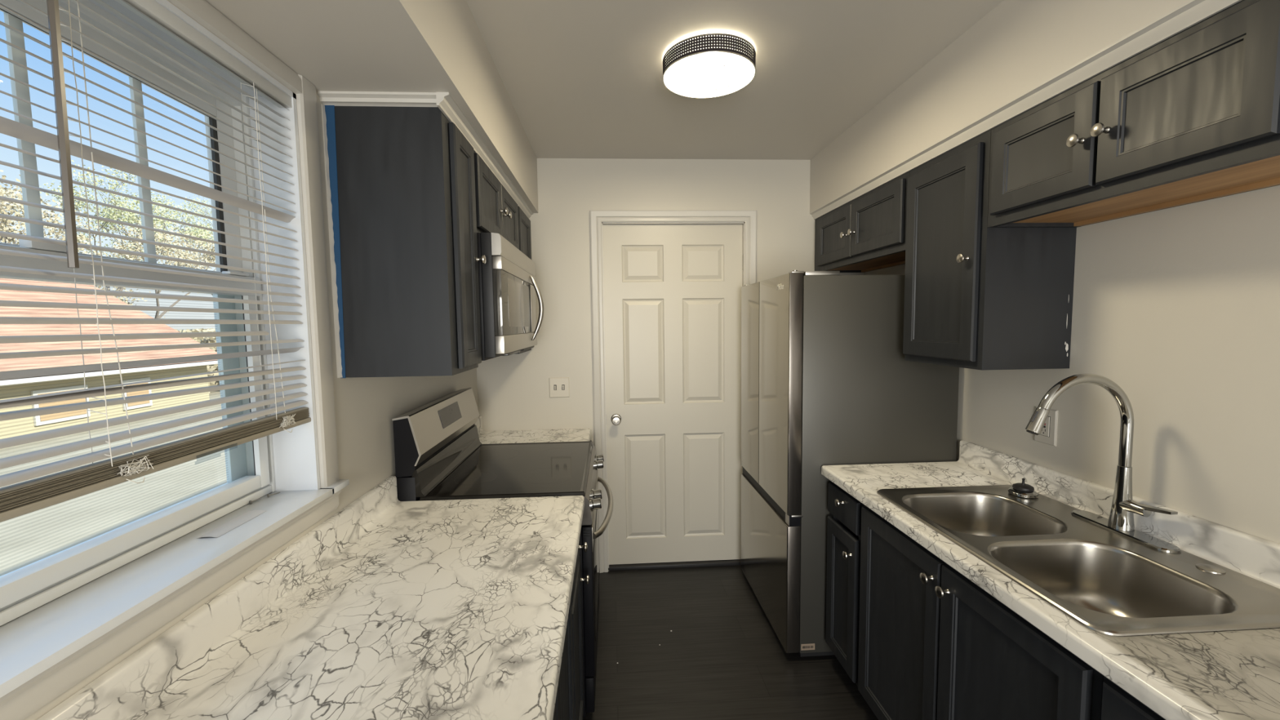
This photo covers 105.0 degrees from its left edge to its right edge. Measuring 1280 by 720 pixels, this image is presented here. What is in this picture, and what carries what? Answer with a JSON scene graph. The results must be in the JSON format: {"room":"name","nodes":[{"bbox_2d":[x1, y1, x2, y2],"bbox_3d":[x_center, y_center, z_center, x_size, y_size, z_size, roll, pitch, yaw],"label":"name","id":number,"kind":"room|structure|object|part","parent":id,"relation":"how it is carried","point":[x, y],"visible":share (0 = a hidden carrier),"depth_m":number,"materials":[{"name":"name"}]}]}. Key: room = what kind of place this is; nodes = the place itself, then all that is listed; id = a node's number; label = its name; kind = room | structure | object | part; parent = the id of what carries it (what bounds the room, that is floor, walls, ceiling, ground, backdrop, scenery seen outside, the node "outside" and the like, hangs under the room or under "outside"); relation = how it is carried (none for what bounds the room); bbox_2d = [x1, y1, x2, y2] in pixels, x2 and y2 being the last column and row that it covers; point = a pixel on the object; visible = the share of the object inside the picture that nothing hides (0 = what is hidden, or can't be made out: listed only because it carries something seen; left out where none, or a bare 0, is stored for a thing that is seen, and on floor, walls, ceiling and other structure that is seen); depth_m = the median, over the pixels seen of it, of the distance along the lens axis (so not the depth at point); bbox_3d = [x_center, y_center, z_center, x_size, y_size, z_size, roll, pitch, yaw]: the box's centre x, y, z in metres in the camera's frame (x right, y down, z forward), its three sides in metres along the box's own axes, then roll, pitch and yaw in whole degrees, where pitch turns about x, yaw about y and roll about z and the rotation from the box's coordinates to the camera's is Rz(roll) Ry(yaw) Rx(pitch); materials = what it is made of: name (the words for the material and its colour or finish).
{"room":"kitchen","nodes":[
{"label":"kitchen","id":0,"kind":"room"},
{"bbox_2d":[23,0,478,719],"bbox_3d":[-0.877,0.419,0.203,0.200,2.100,5.245,-1,4,-3],"label":"wall","id":1,"kind":"structure","parent":0,"point":[366,407],"depth_m":1.49,"materials":[{"name":"beige paint"}]},
{"bbox_2d":[0,0,349,719],"bbox_3d":[-0.896,-0.104,0.696,0.236,1.128,1.265,-1,4,-3],"label":"window","id":2,"kind":"structure","parent":1,"relation":"in","point":[65,615],"depth_m":1.01,"materials":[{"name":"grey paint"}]},
{"bbox_3d":[-0.969,-0.354,0.714,0.024,0.450,0.985,-1,4,-3],"label":"sash","id":3,"kind":"part","parent":2,"relation":"part of","materials":[{"name":"white plastic"}]},
{"bbox_3d":[-0.981,0.111,0.747,0.012,0.481,0.984,-1,4,-3],"label":"screen frame","id":4,"kind":"part","parent":2,"relation":"part of","materials":[{"name":"white"}]},
{"bbox_3d":[-0.974,-0.112,0.724,0.085,1.014,1.051,-1,4,-3],"label":"frame","id":5,"kind":"part","parent":2,"relation":"part of","materials":[{"name":"white plastic"}]},
{"bbox_3d":[-0.931,0.091,0.748,0.044,0.517,0.985,-1,4,-3],"label":"sash","id":6,"kind":"part","parent":2,"relation":"part of","materials":[{"name":"white plastic"}]},
{"bbox_2d":[0,0,311,522],"bbox_3d":[-0.830,-0.203,0.743,0.045,0.816,1.005,-1,4,-3],"label":"mini blind","id":7,"kind":"object","parent":2,"relation":"attached to","point":[20,499],"visible":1,"depth_m":0.80,"materials":[{"name":"grey plastic"}]},
{"bbox_3d":[-0.826,-0.191,0.761,0.028,0.790,0.071,1,4,18],"label":"ladder cord","id":8,"kind":"part","parent":7,"relation":"part of","materials":[{"name":"white fabric"}]},
{"bbox_3d":[-0.831,0.190,0.770,0.026,0.013,1.004,-1,4,-3],"label":"rail","id":9,"kind":"part","parent":7,"relation":"part of","materials":[{"name":"beige plastic"}]},
{"bbox_3d":[-0.842,-0.596,0.713,0.031,0.026,1.005,-1,4,-3],"label":"head rail","id":10,"kind":"part","parent":7,"relation":"part of","materials":[{"name":"white plastic"}]},
{"bbox_3d":[-0.856,-0.218,1.139,0.035,0.790,0.063,-1,4,-3],"label":"ladder cord","id":11,"kind":"part","parent":7,"relation":"part of","materials":[{"name":"white fabric"}]},
{"bbox_3d":[-0.847,0.386,0.734,0.151,0.016,1.265,-1,4,-3],"label":"sill","id":12,"kind":"part","parent":2,"relation":"part of","materials":[{"name":"white paint"}]},
{"bbox_3d":[-0.810,-0.147,0.728,0.014,1.048,1.205,-1,4,-3],"label":"casing","id":13,"kind":"part","parent":2,"relation":"part of","materials":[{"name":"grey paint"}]},
{"bbox_2d":[248,497,262,504],"bbox_3d":[-0.932,0.341,1.194,0.009,0.009,0.028,0,4,12],"label":"screw","id":14,"kind":"object","parent":2,"relation":"on","point":[250,501],"visible":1,"depth_m":1.19,"materials":[{"name":"grey metal"}]},
{"bbox_2d":[266,492,279,497],"bbox_3d":[-0.921,0.337,1.238,0.009,0.009,0.028,2,5,29],"label":"screw","id":15,"kind":"object","parent":2,"relation":"on","point":[268,495],"visible":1,"depth_m":1.23,"materials":[{"name":"grey metal"}]},
{"bbox_2d":[320,103,342,377],"bbox_3d":[-0.852,-0.321,1.361,0.009,0.744,0.012,-1,4,-3],"label":"trim","id":16,"kind":"structure","parent":1,"relation":"attached to","point":[335,309],"depth_m":1.36,"materials":[{"name":"grey paint"}]},
{"bbox_2d":[334,106,486,377],"bbox_3d":[-0.684,-0.344,1.517,0.362,0.764,0.280,-1,4,-3],"label":"upper cabinet","id":17,"kind":"object","parent":1,"relation":"attached to","point":[406,175],"visible":0.97,"depth_m":1.38,"materials":[{"name":"paint"}]},
{"bbox_2d":[324,105,346,377],"bbox_3d":[-0.842,-0.329,1.367,0.026,0.762,0.002,-1,4,-3],"label":"tape","id":18,"kind":"object","parent":17,"relation":"attached to","point":[329,109],"visible":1,"depth_m":1.36,"materials":[{"name":"blue"}]},
{"bbox_3d":[-0.563,-0.346,1.524,0.019,0.764,0.280,-1,4,-3],"label":"frame","id":19,"kind":"part","parent":17,"relation":"part of","materials":[{"name":"paint"}]},
{"bbox_3d":[-0.545,-0.337,1.543,0.018,0.713,0.202,-1,4,-3],"label":"door","id":20,"kind":"part","parent":17,"relation":"part of","materials":[{"name":"paint"}]},
{"bbox_3d":[-0.524,-0.332,1.620,0.032,0.031,0.031,-1,4,-3],"label":"knob","id":21,"kind":"part","parent":17,"relation":"part of","materials":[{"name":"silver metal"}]},
{"bbox_2d":[474,152,519,249],"bbox_3d":[-0.717,-0.610,2.020,0.362,0.306,0.761,-1,4,-3],"label":"upper cabinet","id":22,"kind":"object","parent":1,"relation":"attached to","point":[496,211],"visible":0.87,"depth_m":1.90,"materials":[{"name":"paint"}]},
{"bbox_2d":[316,91,533,218],"bbox_3d":[-0.729,-0.753,2.034,0.346,0.034,1.445,-1,4,-3],"label":"trim","id":23,"kind":"structure","parent":22,"relation":"attached to","point":[444,101],"depth_m":1.35,"materials":[{"name":"grey paint"}]},
{"bbox_3d":[-0.597,-0.612,2.026,0.019,0.306,0.761,-1,4,-3],"label":"frame","id":24,"kind":"part","parent":22,"relation":"part of","materials":[{"name":"paint"}]},
{"bbox_3d":[-0.567,-0.594,1.852,0.018,0.246,0.344,-1,4,-3],"label":"door","id":25,"kind":"part","parent":22,"relation":"part of","materials":[{"name":"paint"}]},
{"bbox_3d":[-0.550,-0.604,1.993,0.032,0.031,0.031,-1,4,-3],"label":"knob","id":26,"kind":"part","parent":22,"relation":"part of","materials":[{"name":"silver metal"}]},
{"bbox_3d":[-0.555,-0.609,2.064,0.032,0.031,0.031,-1,4,-3],"label":"knob","id":27,"kind":"part","parent":22,"relation":"part of","materials":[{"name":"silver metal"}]},
{"bbox_2d":[476,232,543,360],"bbox_3d":[-0.663,-0.234,2.050,0.460,0.446,0.759,-1,4,-3],"label":"microwave","id":28,"kind":"object","parent":22,"relation":"attached to","point":[508,286],"visible":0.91,"depth_m":1.74,"materials":[{"name":"silver metal"}]},
{"bbox_3d":[-0.509,-0.224,2.060,0.028,0.226,0.757,-1,4,-3],"label":"door glass","id":29,"kind":"part","parent":28,"relation":"part of","materials":[{"name":"grey glass"}]},
{"bbox_3d":[-0.510,-0.422,2.046,0.032,0.076,0.759,-1,4,-3],"label":"panel","id":30,"kind":"part","parent":28,"relation":"part of","materials":[{"name":"silver metal"}]},
{"bbox_3d":[-0.507,-0.215,2.061,0.032,0.334,0.759,-1,4,-3],"label":"door frame","id":31,"kind":"part","parent":28,"relation":"part of","materials":[{"name":"silver metal"}]},
{"bbox_3d":[-0.475,-0.240,2.277,0.061,0.303,0.022,-2,4,-18],"label":"handle","id":32,"kind":"part","parent":28,"relation":"part of","materials":[{"name":"silver metal"}]},
{"bbox_3d":[-0.588,-0.620,2.211,0.018,0.246,0.362,-1,4,-3],"label":"door","id":33,"kind":"part","parent":22,"relation":"part of","materials":[{"name":"paint"}]},
{"bbox_2d":[514,205,533,354],"bbox_3d":[-0.747,-0.422,2.598,0.362,0.764,0.365,-1,4,-3],"label":"upper cabinet","id":34,"kind":"object","parent":1,"relation":"attached to","point":[524,223],"visible":0.11,"depth_m":2.59,"materials":[{"name":"paint"}]},
{"bbox_3d":[-0.627,-0.425,2.605,0.019,0.764,0.365,-1,4,-3],"label":"frame","id":35,"kind":"part","parent":34,"relation":"part of","materials":[{"name":"paint"}]},
{"bbox_2d":[476,158,863,446],"bbox_3d":[0.170,0.054,2.932,2.615,2.400,0.120,-1,4,-3],"label":"wall","id":36,"kind":"structure","parent":0,"point":[513,389],"depth_m":2.82,"materials":[{"name":"beige paint"}]},
{"bbox_2d":[548,377,569,397],"bbox_3d":[-0.466,0.159,2.833,0.116,0.116,0.017,-1,4,-3],"label":"light switch","id":37,"kind":"object","parent":36,"relation":"attached to","point":[559,387],"visible":1,"depth_m":2.83,"materials":[{"name":"beige plastic"}]},
{"bbox_2d":[590,209,756,573],"bbox_3d":[0.205,0.199,2.923,0.951,2.112,0.163,-1,4,-3],"label":"door","id":38,"kind":"structure","parent":36,"relation":"in","point":[667,284],"depth_m":2.90,"materials":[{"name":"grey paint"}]},
{"bbox_3d":[-0.139,0.350,2.866,0.060,0.060,0.069,-1,4,-3],"label":"knob","id":39,"kind":"part","parent":38,"relation":"part of","materials":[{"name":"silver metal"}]},
{"bbox_2d":[204,0,1188,213],"bbox_3d":[0.325,-0.859,0.180,2.701,0.420,5.545,-1,4,-3],"label":"ceiling","id":40,"kind":"structure","parent":0,"point":[854,89],"depth_m":1.60,"materials":[{"name":"grey paint"}]},
{"bbox_2d":[662,31,755,97],"bbox_3d":[0.240,-1.024,1.722,0.324,0.074,0.324,-1,4,-3],"label":"ceiling light","id":41,"kind":"object","parent":40,"relation":"attached to","point":[708,64],"visible":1,"depth_m":1.65,"materials":[{"name":"white plastic"}]},
{"bbox_2d":[663,52,755,97],"bbox_3d":[0.241,-0.995,1.724,0.315,0.012,0.315,-3,5,-31],"label":"diffuser","id":42,"kind":"object","parent":41,"relation":"attached to","point":[686,74],"depth_m":1.69,"materials":[{"name":"white plastic"}]},
{"bbox_2d":[582,564,878,719],"bbox_3d":[0.354,1.501,0.404,3.900,0.120,5.645,-1,4,-3],"label":"floor","id":43,"kind":"structure","parent":0,"point":[722,658],"depth_m":2.15,"materials":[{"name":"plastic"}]},
{"bbox_2d":[391,387,613,717],"bbox_3d":[-0.491,0.740,2.131,0.753,1.166,0.762,-1,4,-3],"label":"stove","id":44,"kind":"object","parent":43,"relation":"on","point":[439,453],"visible":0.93,"depth_m":1.89,"materials":[{"name":"metal"}]},
{"bbox_3d":[-0.798,0.229,2.074,0.019,0.072,0.240,-1,4,-3],"label":"display panel","id":45,"kind":"part","parent":44,"relation":"part of","materials":[{"name":"clear glass"}]},
{"bbox_2d":[419,440,592,500],"bbox_3d":[-0.504,0.453,2.110,0.572,0.017,0.762,-1,4,-3],"label":"cooktop","id":46,"kind":"object","parent":44,"relation":"in","point":[557,468],"depth_m":1.99,"materials":[{"name":"black glass"}]},
{"bbox_3d":[-0.213,0.510,2.131,0.038,0.104,0.762,-1,4,-3],"label":"control panel","id":47,"kind":"part","parent":44,"relation":"part of","materials":[{"name":"grey metal"}]},
{"bbox_3d":[-0.209,0.852,2.156,0.036,0.563,0.758,-1,4,-3],"label":"oven door","id":48,"kind":"part","parent":44,"relation":"part of","materials":[{"name":"black ceramic"}]},
{"bbox_3d":[-0.206,1.206,2.182,0.032,0.133,0.758,-1,4,-3],"label":"storage drawer","id":49,"kind":"part","parent":44,"relation":"part of","materials":[{"name":"metal"}]},
{"bbox_3d":[-0.193,0.618,2.140,0.003,0.091,0.754,-1,4,-3],"label":"door trim","id":50,"kind":"part","parent":44,"relation":"part of","materials":[{"name":"silver metal"}]},
{"bbox_3d":[-0.163,0.535,1.822,0.041,0.049,0.049,-1,4,-3],"label":"knob","id":51,"kind":"part","parent":44,"relation":"part of","materials":[{"name":"silver metal"}]},
{"bbox_3d":[-0.169,0.528,1.922,0.041,0.049,0.049,-1,4,-3],"label":"knob","id":52,"kind":"part","parent":44,"relation":"part of","materials":[{"name":"silver metal"}]},
{"bbox_3d":[-0.193,0.498,2.335,0.041,0.049,0.049,-1,4,-3],"label":"knob","id":53,"kind":"part","parent":44,"relation":"part of","materials":[{"name":"silver metal"}]},
{"bbox_3d":[-0.199,0.490,2.434,0.041,0.049,0.049,-1,4,-3],"label":"knob","id":54,"kind":"part","parent":44,"relation":"part of","materials":[{"name":"silver metal"}]},
{"bbox_3d":[-0.158,0.623,2.143,0.083,0.023,0.685,-1,4,-3],"label":"oven handle","id":55,"kind":"part","parent":44,"relation":"part of","materials":[{"name":"silver metal"}]},
{"bbox_2d":[552,595,574,719],"bbox_3d":[-0.485,0.995,0.988,0.647,0.826,0.779,-1,4,-3],"label":"base cabinet","id":56,"kind":"object","parent":43,"relation":"on","point":[564,709],"visible":0.18,"depth_m":1.28,"materials":[{"name":"paint"}]},
{"bbox_3d":[-0.161,0.967,0.814,0.018,0.700,0.370,-1,4,-3],"label":"door","id":57,"kind":"part","parent":56,"relation":"part of","materials":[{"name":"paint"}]},
{"bbox_2d":[571,535,589,719],"bbox_3d":[-0.504,0.953,1.567,0.678,0.826,0.381,-1,4,-3],"label":"base cabinet","id":58,"kind":"object","parent":43,"relation":"on","point":[576,598],"visible":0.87,"depth_m":1.64,"materials":[{"name":"paint"}]},
{"bbox_3d":[-0.210,0.623,1.562,0.018,0.124,0.355,-1,4,-3],"label":"drawer","id":59,"kind":"part","parent":58,"relation":"part of","materials":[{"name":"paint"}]},
{"bbox_3d":[-0.205,0.983,1.589,0.018,0.555,0.355,-1,4,-3],"label":"door","id":60,"kind":"part","parent":58,"relation":"part of","materials":[{"name":"paint"}]},
{"bbox_3d":[-0.189,0.615,1.616,0.032,0.031,0.031,-1,4,-3],"label":"knob","id":61,"kind":"part","parent":58,"relation":"part of","materials":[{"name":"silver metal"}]},
{"bbox_3d":[-0.191,0.759,1.699,0.032,0.031,0.031,-1,4,-3],"label":"knob","id":62,"kind":"part","parent":58,"relation":"part of","materials":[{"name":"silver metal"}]},
{"bbox_2d":[825,480,864,686],"bbox_3d":[1.081,0.901,1.977,0.632,0.826,0.275,-1,4,-3],"label":"base cabinet","id":63,"kind":"object","parent":43,"relation":"on","point":[844,521],"visible":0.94,"depth_m":1.94,"materials":[{"name":"paint"}]},
{"bbox_3d":[0.777,0.557,1.916,0.032,0.031,0.031,-1,4,-3],"label":"knob","id":64,"kind":"part","parent":63,"relation":"part of","materials":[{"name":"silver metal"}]},
{"bbox_3d":[0.801,0.582,1.941,0.018,0.124,0.243,-1,4,-3],"label":"drawer","id":65,"kind":"part","parent":63,"relation":"part of","materials":[{"name":"paint"}]},
{"bbox_3d":[0.784,0.738,1.860,0.032,0.031,0.031,-1,4,-3],"label":"knob","id":66,"kind":"part","parent":63,"relation":"part of","materials":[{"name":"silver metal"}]},
{"bbox_2d":[741,270,959,657],"bbox_3d":[0.969,0.437,2.465,0.739,1.684,0.753,-1,4,-3],"label":"refrigerator","id":67,"kind":"object","parent":43,"relation":"on","point":[827,380],"visible":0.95,"depth_m":2.08,"materials":[{"name":"grey metal"}]},
{"bbox_3d":[0.587,0.109,2.627,0.004,1.018,0.334,-1,4,-3],"label":"door","id":68,"kind":"part","parent":67,"relation":"part of","materials":[{"name":"silver metal"}]},
{"bbox_3d":[0.610,0.963,2.482,0.004,0.564,0.749,-1,4,-3],"label":"door","id":69,"kind":"part","parent":67,"relation":"part of","materials":[{"name":"silver metal"}]},
{"bbox_3d":[0.638,0.963,2.484,0.056,0.565,0.750,-1,4,-3],"label":"freezer drawer","id":70,"kind":"part","parent":67,"relation":"part of","materials":[{"name":"grey metal"}]},
{"bbox_3d":[0.609,0.137,2.252,0.004,1.018,0.410,-1,4,-3],"label":"door","id":71,"kind":"part","parent":67,"relation":"part of","materials":[{"name":"silver metal"}]},
{"bbox_3d":[0.636,0.136,2.253,0.056,1.019,0.410,-1,4,-3],"label":"door","id":72,"kind":"part","parent":67,"relation":"part of","materials":[{"name":"grey metal"}]},
{"bbox_2d":[857,505,1103,719],"bbox_3d":[1.114,0.943,1.403,0.632,0.826,0.876,-1,4,-3],"label":"base cabinet","id":73,"kind":"object","parent":43,"relation":"on","point":[934,644],"visible":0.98,"depth_m":1.33,"materials":[{"name":"paint"}]},
{"bbox_3d":[0.827,0.896,1.595,0.018,0.700,0.426,-1,4,-3],"label":"door","id":74,"kind":"part","parent":73,"relation":"part of","materials":[{"name":"paint"}]},
{"bbox_3d":[0.809,0.615,1.386,0.032,0.031,0.031,-1,4,-3],"label":"knob","id":75,"kind":"part","parent":73,"relation":"part of","materials":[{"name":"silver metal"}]},
{"bbox_3d":[0.813,0.623,1.321,0.032,0.031,0.031,-1,4,-3],"label":"knob","id":76,"kind":"part","parent":73,"relation":"part of","materials":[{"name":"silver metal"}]},
{"bbox_3d":[0.852,0.927,1.171,0.018,0.700,0.413,-1,4,-3],"label":"door","id":77,"kind":"part","parent":73,"relation":"part of","materials":[{"name":"paint"}]},
{"bbox_2d":[821,440,1279,719],"bbox_3d":[1.129,0.483,1.121,0.621,0.131,1.930,-1,4,-3],"label":"countertop","id":78,"kind":"structure","parent":73,"relation":"on","point":[1226,674],"depth_m":1.09,"materials":[{"name":"stone"}]},
{"bbox_2d":[876,484,1279,635],"bbox_3d":[1.121,0.575,1.363,0.538,0.188,0.824,-1,4,-3],"label":"sink","id":79,"kind":"object","parent":78,"relation":"in","point":[1110,583],"visible":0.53,"depth_m":1.30,"materials":[{"name":"silver metal"}]},
{"bbox_3d":[1.062,0.563,1.547,0.378,0.177,0.350,-1,4,-3],"label":"bowl","id":80,"kind":"part","parent":79,"relation":"part of","materials":[{"name":"silver metal"}]},
{"bbox_2d":[1008,478,1038,498],"bbox_3d":[1.306,0.431,1.675,0.082,0.058,0.081,-1,4,-3],"label":"strainer","id":81,"kind":"object","parent":79,"relation":"on","point":[1023,490],"visible":1,"depth_m":1.66,"materials":[{"name":"silver metal"}]},
{"bbox_3d":[1.306,0.413,1.674,0.014,0.023,0.014,-1,4,-3],"label":"pull post","id":82,"kind":"part","parent":81,"relation":"part of","materials":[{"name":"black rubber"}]},
{"bbox_2d":[1008,487,1038,498],"bbox_3d":[1.306,0.451,1.677,0.081,0.019,0.081,-1,4,-3],"label":"basket","id":83,"kind":"object","parent":81,"relation":"on","point":[1023,492],"depth_m":1.65,"materials":[{"name":"silver metal"}]},
{"bbox_3d":[1.084,0.590,1.168,0.378,0.177,0.350,-1,4,-3],"label":"bowl","id":84,"kind":"part","parent":79,"relation":"part of","materials":[{"name":"silver metal"}]},
{"bbox_2d":[1025,373,1181,553],"bbox_3d":[1.224,0.260,1.361,0.319,0.448,0.274,-1,4,-3],"label":"faucet","id":85,"kind":"object","parent":78,"relation":"on","point":[1121,522],"visible":1,"depth_m":1.35,"materials":[{"name":"silver metal"}]},
{"bbox_3d":[1.232,0.167,1.358,0.272,0.262,0.027,-1,4,-3],"label":"spout","id":86,"kind":"part","parent":85,"relation":"part of","materials":[{"name":"silver metal"}]},
{"bbox_3d":[1.355,0.477,1.385,0.060,0.008,0.274,-1,4,-3],"label":"deck plate","id":87,"kind":"part","parent":85,"relation":"part of","materials":[{"name":"silver metal"}]},
{"bbox_3d":[1.371,0.399,1.308,0.025,0.019,0.081,-1,4,-8],"label":"lever","id":88,"kind":"part","parent":85,"relation":"part of","materials":[{"name":"silver metal"}]},
{"bbox_2d":[1101,675,1164,719],"bbox_3d":[1.163,1.003,0.581,0.632,0.826,0.774,-1,4,-3],"label":"base cabinet","id":89,"kind":"object","parent":43,"relation":"on","point":[1117,704],"visible":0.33,"depth_m":0.88,"materials":[{"name":"paint"}]},
{"bbox_3d":[-0.571,0.870,2.704,0.678,0.826,0.361,-1,4,-3],"label":"base cabinet","id":90,"kind":"object","parent":43,"relation":"on","visible":0},
{"bbox_2d":[475,415,591,444],"bbox_3d":[-0.596,0.392,2.667,0.642,0.131,0.364,-1,4,-3],"label":"countertop","id":91,"kind":"structure","parent":90,"relation":"on","point":[566,434],"depth_m":2.70,"materials":[{"name":"stone"}]},
{"bbox_3d":[-0.422,1.054,0.178,0.678,0.826,0.849,-1,4,-3],"label":"base cabinet","id":92,"kind":"object","parent":43,"relation":"on","visible":0},
{"bbox_2d":[36,475,584,719],"bbox_3d":[-0.471,0.534,0.721,0.664,0.131,2.014,-1,4,-3],"label":"countertop","id":93,"kind":"structure","parent":92,"relation":"on","point":[388,608],"depth_m":0.97,"materials":[{"name":"stone"}]},
{"bbox_2d":[863,185,1279,543],"bbox_3d":[1.559,0.376,0.343,0.150,2.100,5.245,-1,4,-3],"label":"wall","id":94,"kind":"structure","parent":0,"point":[1177,307],"depth_m":1.31,"materials":[{"name":"beige paint"}]},
{"bbox_2d":[814,171,909,272],"bbox_3d":[1.170,-0.648,2.421,0.350,0.339,0.908,-1,4,-3],"label":"upper cabinet","id":95,"kind":"object","parent":94,"relation":"attached to","point":[867,233],"visible":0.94,"depth_m":2.32,"materials":[{"name":"paint"}]},
{"bbox_3d":[1.025,-0.647,2.598,0.018,0.255,0.392,-1,4,-3],"label":"door","id":96,"kind":"part","parent":95,"relation":"part of","materials":[{"name":"paint"}]},
{"bbox_3d":[1.010,-0.620,2.437,0.032,0.031,0.031,-1,4,-3],"label":"knob","id":97,"kind":"part","parent":95,"relation":"part of","materials":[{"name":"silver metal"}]},
{"bbox_3d":[1.015,-0.614,2.360,0.032,0.031,0.031,-1,4,-3],"label":"knob","id":98,"kind":"part","parent":95,"relation":"part of","materials":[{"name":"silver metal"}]},
{"bbox_3d":[1.207,-0.489,2.435,0.280,0.018,0.880,-1,4,-3],"label":"panel","id":99,"kind":"part","parent":95,"relation":"part of","materials":[{"name":"brown wood"}]},
{"bbox_3d":[1.049,-0.618,2.190,0.018,0.255,0.413,-1,4,-3],"label":"door","id":100,"kind":"part","parent":95,"relation":"part of","materials":[{"name":"paint"}]},
{"bbox_2d":[902,129,1076,369],"bbox_3d":[1.212,-0.377,1.776,0.350,0.787,0.420,-1,4,-3],"label":"upper cabinet","id":101,"kind":"object","parent":94,"relation":"attached to","point":[978,296],"visible":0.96,"depth_m":1.60,"materials":[{"name":"paint"}]},
{"bbox_3d":[1.078,-0.357,1.776,0.018,0.699,0.382,-1,4,-3],"label":"door","id":102,"kind":"part","parent":101,"relation":"part of","materials":[{"name":"paint"}]},
{"bbox_3d":[1.097,-0.375,1.770,0.019,0.787,0.419,-1,4,-3],"label":"frame","id":103,"kind":"part","parent":101,"relation":"part of","materials":[{"name":"paint"}]},
{"bbox_3d":[1.062,-0.335,1.617,0.032,0.031,0.031,-1,4,-3],"label":"knob","id":104,"kind":"part","parent":101,"relation":"part of","materials":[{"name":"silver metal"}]},
{"bbox_2d":[1034,406,1057,446],"bbox_3d":[1.397,0.228,1.696,0.012,0.122,0.082,-1,4,-3],"label":"wall outlet","id":105,"kind":"object","parent":94,"relation":"attached to","point":[1048,435],"visible":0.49,"depth_m":1.67,"materials":[{"name":"grey plastic"}]},
{"bbox_2d":[1040,416,1049,436],"bbox_3d":[1.395,0.227,1.695,0.003,0.068,0.037,-1,4,-3],"label":"outlet","id":106,"kind":"object","parent":105,"relation":"attached to","point":[1046,430],"depth_m":1.68,"materials":[{"name":"grey plastic"}]},
{"bbox_2d":[987,0,1279,227],"bbox_3d":[1.242,-0.561,1.192,0.350,0.334,0.719,-1,4,-3],"label":"upper cabinet","id":107,"kind":"object","parent":94,"relation":"attached to","point":[1193,116],"visible":0.98,"depth_m":1.09,"materials":[{"name":"paint"}]},
{"bbox_2d":[809,0,1242,219],"bbox_3d":[1.155,-0.645,0.244,0.032,0.038,5.245,-1,4,-3],"label":"trim","id":108,"kind":"structure","parent":107,"relation":"attached to","point":[1191,12],"depth_m":1.27,"materials":[{"name":"grey paint"}]},
{"bbox_3d":[1.098,-0.560,1.354,0.018,0.248,0.323,-1,4,-3],"label":"door","id":109,"kind":"part","parent":107,"relation":"part of","materials":[{"name":"paint"}]},
{"bbox_3d":[1.082,-0.544,1.219,0.032,0.031,0.031,-1,4,-3],"label":"knob","id":110,"kind":"part","parent":107,"relation":"part of","materials":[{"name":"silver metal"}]},
{"bbox_3d":[1.085,-0.542,1.157,0.032,0.031,0.031,-1,4,-3],"label":"knob","id":111,"kind":"part","parent":107,"relation":"part of","materials":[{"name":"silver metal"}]},
{"bbox_3d":[1.279,-0.405,1.206,0.280,0.018,0.691,-1,4,-3],"label":"panel","id":112,"kind":"part","parent":107,"relation":"part of","materials":[{"name":"brown wood"}]},
{"bbox_3d":[1.118,-0.536,1.022,0.018,0.248,0.326,-1,4,-3],"label":"door","id":113,"kind":"part","parent":107,"relation":"part of","materials":[{"name":"paint"}]},
{"label":"outside","id":114,"kind":"structure","parent":0,"visible":0},
{"bbox_2d":[0,390,226,576],"bbox_3d":[-16.685,1.352,29.248,150.000,0.001,180.000,-1,4,-3],"label":"ground","id":115,"kind":"structure","parent":114,"point":[25,540],"depth_m":9.62,"materials":[{"name":"concrete"}]},
{"bbox_2d":[0,169,104,253],"bbox_3d":[-30.962,-3.523,23.156,8.276,11.044,8.128,0,4,9],"label":"tree","id":116,"kind":"object","parent":115,"relation":"on","point":[5,226],"visible":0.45,"depth_m":24.37,"materials":[{"name":"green plant"}]},
{"bbox_2d":[0,278,217,439],"bbox_3d":[-21.201,0.054,11.553,6.400,5.290,21.480,-1,4,-3],"label":"house","id":117,"kind":"structure","parent":115,"relation":"on","point":[10,388],"depth_m":17.15,"materials":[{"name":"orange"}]},
{"bbox_3d":[-18.851,1.449,16.071,0.010,0.860,1.360,-1,4,-3],"label":"pane","id":118,"kind":"part","parent":117,"relation":"part of","materials":[{"name":"beige"}]},
{"bbox_3d":[-19.000,1.264,18.610,0.010,0.860,0.860,-1,4,-3],"label":"pane","id":119,"kind":"part","parent":117,"relation":"part of","materials":[{"name":"beige"}]},
{"bbox_2d":[39,160,213,297],"bbox_3d":[-41.937,-7.522,40.333,12.847,16.791,9.696,-1,4,-3],"label":"tree","id":120,"kind":"object","parent":115,"relation":"on","point":[115,215],"visible":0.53,"depth_m":39.00,"materials":[{"name":"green plant"}]},
{"bbox_2d":[82,221,216,318],"bbox_3d":[-32.117,-4.157,33.512,6.963,10.809,11.595,-1,4,-3],"label":"tree","id":121,"kind":"object","parent":115,"relation":"on","point":[206,258],"visible":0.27,"depth_m":31.64,"materials":[{"name":"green plant"}]},
{"bbox_2d":[91,191,213,294],"bbox_3d":[-54.451,-10.487,59.476,10.488,20.290,16.736,1,4,18],"label":"tree","id":122,"kind":"object","parent":115,"relation":"on","point":[194,206],"visible":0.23,"depth_m":58.05,"materials":[{"name":"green plant"}]},
{"bbox_2d":[174,328,219,393],"bbox_3d":[-24.901,-0.067,27.735,6.965,3.558,10.224,-1,4,-3],"label":"foliage","id":123,"kind":"object","parent":115,"relation":"on","point":[201,340],"visible":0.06,"depth_m":25.14,"materials":[{"name":"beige plant"}]}
]}

